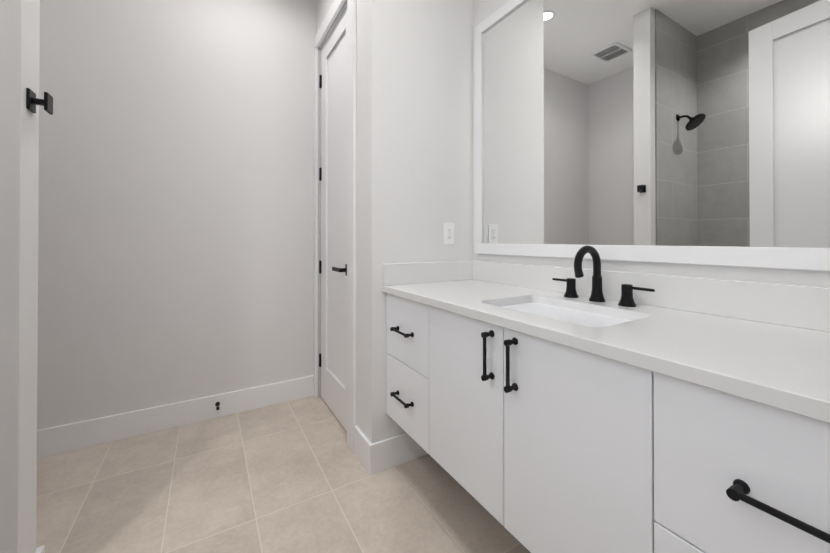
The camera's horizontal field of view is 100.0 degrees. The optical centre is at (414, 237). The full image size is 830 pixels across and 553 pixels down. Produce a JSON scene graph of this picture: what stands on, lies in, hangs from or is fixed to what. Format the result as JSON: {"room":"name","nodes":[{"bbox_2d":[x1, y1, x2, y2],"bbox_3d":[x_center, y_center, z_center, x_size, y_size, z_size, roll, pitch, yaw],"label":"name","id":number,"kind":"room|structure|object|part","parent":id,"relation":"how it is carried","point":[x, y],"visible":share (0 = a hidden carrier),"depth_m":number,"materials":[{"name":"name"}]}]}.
{"room":"bathroom","nodes":[
{"label":"bathroom","id":0,"kind":"room"},
{"bbox_2d":[0,0,39,552],"bbox_3d":[-1.521,-0.370,0.802,0.890,2.950,0.125,0,0,-31],"label":"wall","id":1,"kind":"structure","parent":0,"point":[19,120],"depth_m":0.97,"materials":[{"name":"paint"}]},
{"bbox_2d":[26,88,52,114],"bbox_3d":[-1.117,-0.404,1.037,0.044,0.060,0.045,0,0,-31],"label":"hook","id":2,"kind":"object","parent":1,"relation":"attached to","point":[33,101],"visible":1,"depth_m":1.03,"materials":[{"name":"black metal"}]},
{"bbox_2d":[35,545,44,552],"bbox_3d":[-1.133,1.036,1.026,0.015,0.140,0.155,0,0,-31],"label":"baseboard","id":3,"kind":"structure","parent":1,"relation":"attached to","point":[40,549],"depth_m":1.08,"materials":[{"name":"white wood"}]},
{"bbox_2d":[37,0,316,429],"bbox_3d":[-1.327,-0.362,2.174,2.830,2.950,0.100,0,0,-31],"label":"wall","id":4,"kind":"structure","parent":0,"point":[176,207],"depth_m":2.05,"materials":[{"name":"grey paint"}]},
{"bbox_2d":[37,375,313,458],"bbox_3d":[-1.572,1.042,1.952,1.990,0.140,0.015,0,0,-31],"label":"baseboard","id":5,"kind":"structure","parent":4,"relation":"attached to","point":[55,440],"depth_m":2.01,"materials":[{"name":"white wood"}]},
{"bbox_2d":[215,402,219,409],"bbox_3d":[-1.202,1.028,2.122,0.026,0.026,0.073,0,0,-31],"label":"door stop","id":6,"kind":"object","parent":5,"relation":"attached to","point":[217,404],"visible":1,"depth_m":2.14,"materials":[{"name":"black metal"}]},
{"bbox_2d":[36,396,530,552],"bbox_3d":[-0.614,1.156,0.971,2.830,0.100,2.880,0,0,-31],"label":"floor","id":7,"kind":"structure","parent":0,"point":[293,476],"depth_m":1.49,"materials":[{"name":"tile"}]},
{"bbox_2d":[317,0,472,443],"bbox_3d":[-0.189,-0.362,2.228,0.620,2.950,0.975,0,0,-31],"label":"wall","id":8,"kind":"structure","parent":0,"point":[414,160],"depth_m":1.76,"materials":[{"name":"paint"}]},
{"bbox_2d":[321,7,346,430],"bbox_3d":[-0.509,-0.113,2.171,0.089,2.435,0.614,0,0,-31],"label":"closet door","id":9,"kind":"structure","parent":8,"relation":"in","point":[334,226],"depth_m":2.21,"materials":[{"name":"white wood"}]},
{"bbox_2d":[319,75,321,366],"bbox_3d":[-0.663,-0.121,2.439,0.017,2.040,0.030,0,0,-31],"label":"closet door hinges","id":10,"kind":"object","parent":9,"relation":"attached to","point":[320,169],"visible":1,"depth_m":2.43,"materials":[{"name":"metal"}]},
{"bbox_3d":[-0.428,0.182,1.999,0.054,0.065,0.162,0,0,-31],"label":"handle","id":11,"kind":"part","parent":9,"relation":"part of","materials":[{"name":"black metal"}]},
{"bbox_2d":[313,0,356,451],"bbox_3d":[-0.472,-0.115,2.194,0.100,2.455,0.650,0,0,-31],"label":"door frame","id":12,"kind":"structure","parent":8,"relation":"attached to","point":[343,8],"depth_m":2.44,"materials":[{"name":"white wood"}]},
{"bbox_2d":[354,425,370,473],"bbox_3d":[-0.260,1.040,1.720,0.015,0.140,0.190,0,0,-31],"label":"baseboard","id":13,"kind":"structure","parent":8,"relation":"attached to","point":[362,442],"depth_m":1.71,"materials":[{"name":"white wood"}]},
{"bbox_2d":[369,433,427,475],"bbox_3d":[0.059,1.040,1.791,0.635,0.140,0.015,0,0,-31],"label":"baseboard","id":14,"kind":"structure","parent":8,"relation":"attached to","point":[388,453],"depth_m":1.68,"materials":[{"name":"white wood"}]},
{"bbox_2d":[382,260,473,285],"bbox_3d":[0.082,0.178,1.806,0.545,0.105,0.020,0,0,-31],"label":"backsplash","id":15,"kind":"structure","parent":8,"relation":"attached to","point":[393,274],"depth_m":1.78,"materials":[{"name":"white stone"}]},
{"bbox_2d":[444,223,453,243],"bbox_3d":[0.184,-0.022,1.876,0.070,0.115,0.008,0,0,-31],"label":"duplex electrical outlet","id":16,"kind":"object","parent":8,"relation":"attached to","point":[448,233],"visible":1,"depth_m":1.87,"materials":[{"name":"white plastic"}]},
{"bbox_2d":[473,0,829,286],"bbox_3d":[0.584,-0.365,1.638,0.100,2.950,2.780,0,0,-31],"label":"wall","id":17,"kind":"structure","parent":0,"point":[483,10],"depth_m":1.18,"materials":[{"name":"paint"}]},
{"bbox_2d":[382,290,829,552],"bbox_3d":[0.479,0.552,1.142,0.582,0.590,1.564,0,0,-31],"label":"bathroom vanity","id":18,"kind":"object","parent":17,"relation":"attached to","point":[577,408],"depth_m":0.77,"materials":[{"name":"paint"}]},
{"bbox_2d":[382,278,829,413],"bbox_3d":[0.487,0.242,1.148,0.565,0.030,1.564,0,0,-31],"label":"countertop","id":19,"kind":"structure","parent":18,"relation":"on","point":[784,363],"depth_m":0.78,"materials":[{"name":"white stone"}]},
{"bbox_2d":[494,298,637,325],"bbox_3d":[0.465,0.329,1.130,0.352,0.169,0.496,0,0,-31],"label":"sink","id":20,"kind":"object","parent":19,"relation":"in","point":[587,315],"depth_m":1.20,"materials":[{"name":"white ceramic"}]},
{"bbox_2d":[550,246,653,305],"bbox_3d":[0.613,0.127,1.227,0.151,0.200,0.368,0,0,-31],"label":"faucet","id":21,"kind":"object","parent":19,"relation":"on","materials":[{"name":"black metal"}]},
{"bbox_2d":[474,260,829,329],"bbox_3d":[0.721,0.175,1.288,0.020,0.105,1.564,0,0,-31],"label":"backsplash","id":22,"kind":"structure","parent":17,"relation":"attached to","point":[784,304],"depth_m":1.02,"materials":[{"name":"white stone"}]},
{"bbox_2d":[475,0,829,270],"bbox_3d":[0.722,-0.542,1.288,0.022,1.250,1.495,0,0,-31],"label":"mirror","id":23,"kind":"object","parent":17,"relation":"attached to","point":[696,132],"visible":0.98,"depth_m":1.15,"materials":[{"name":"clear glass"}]}
]}

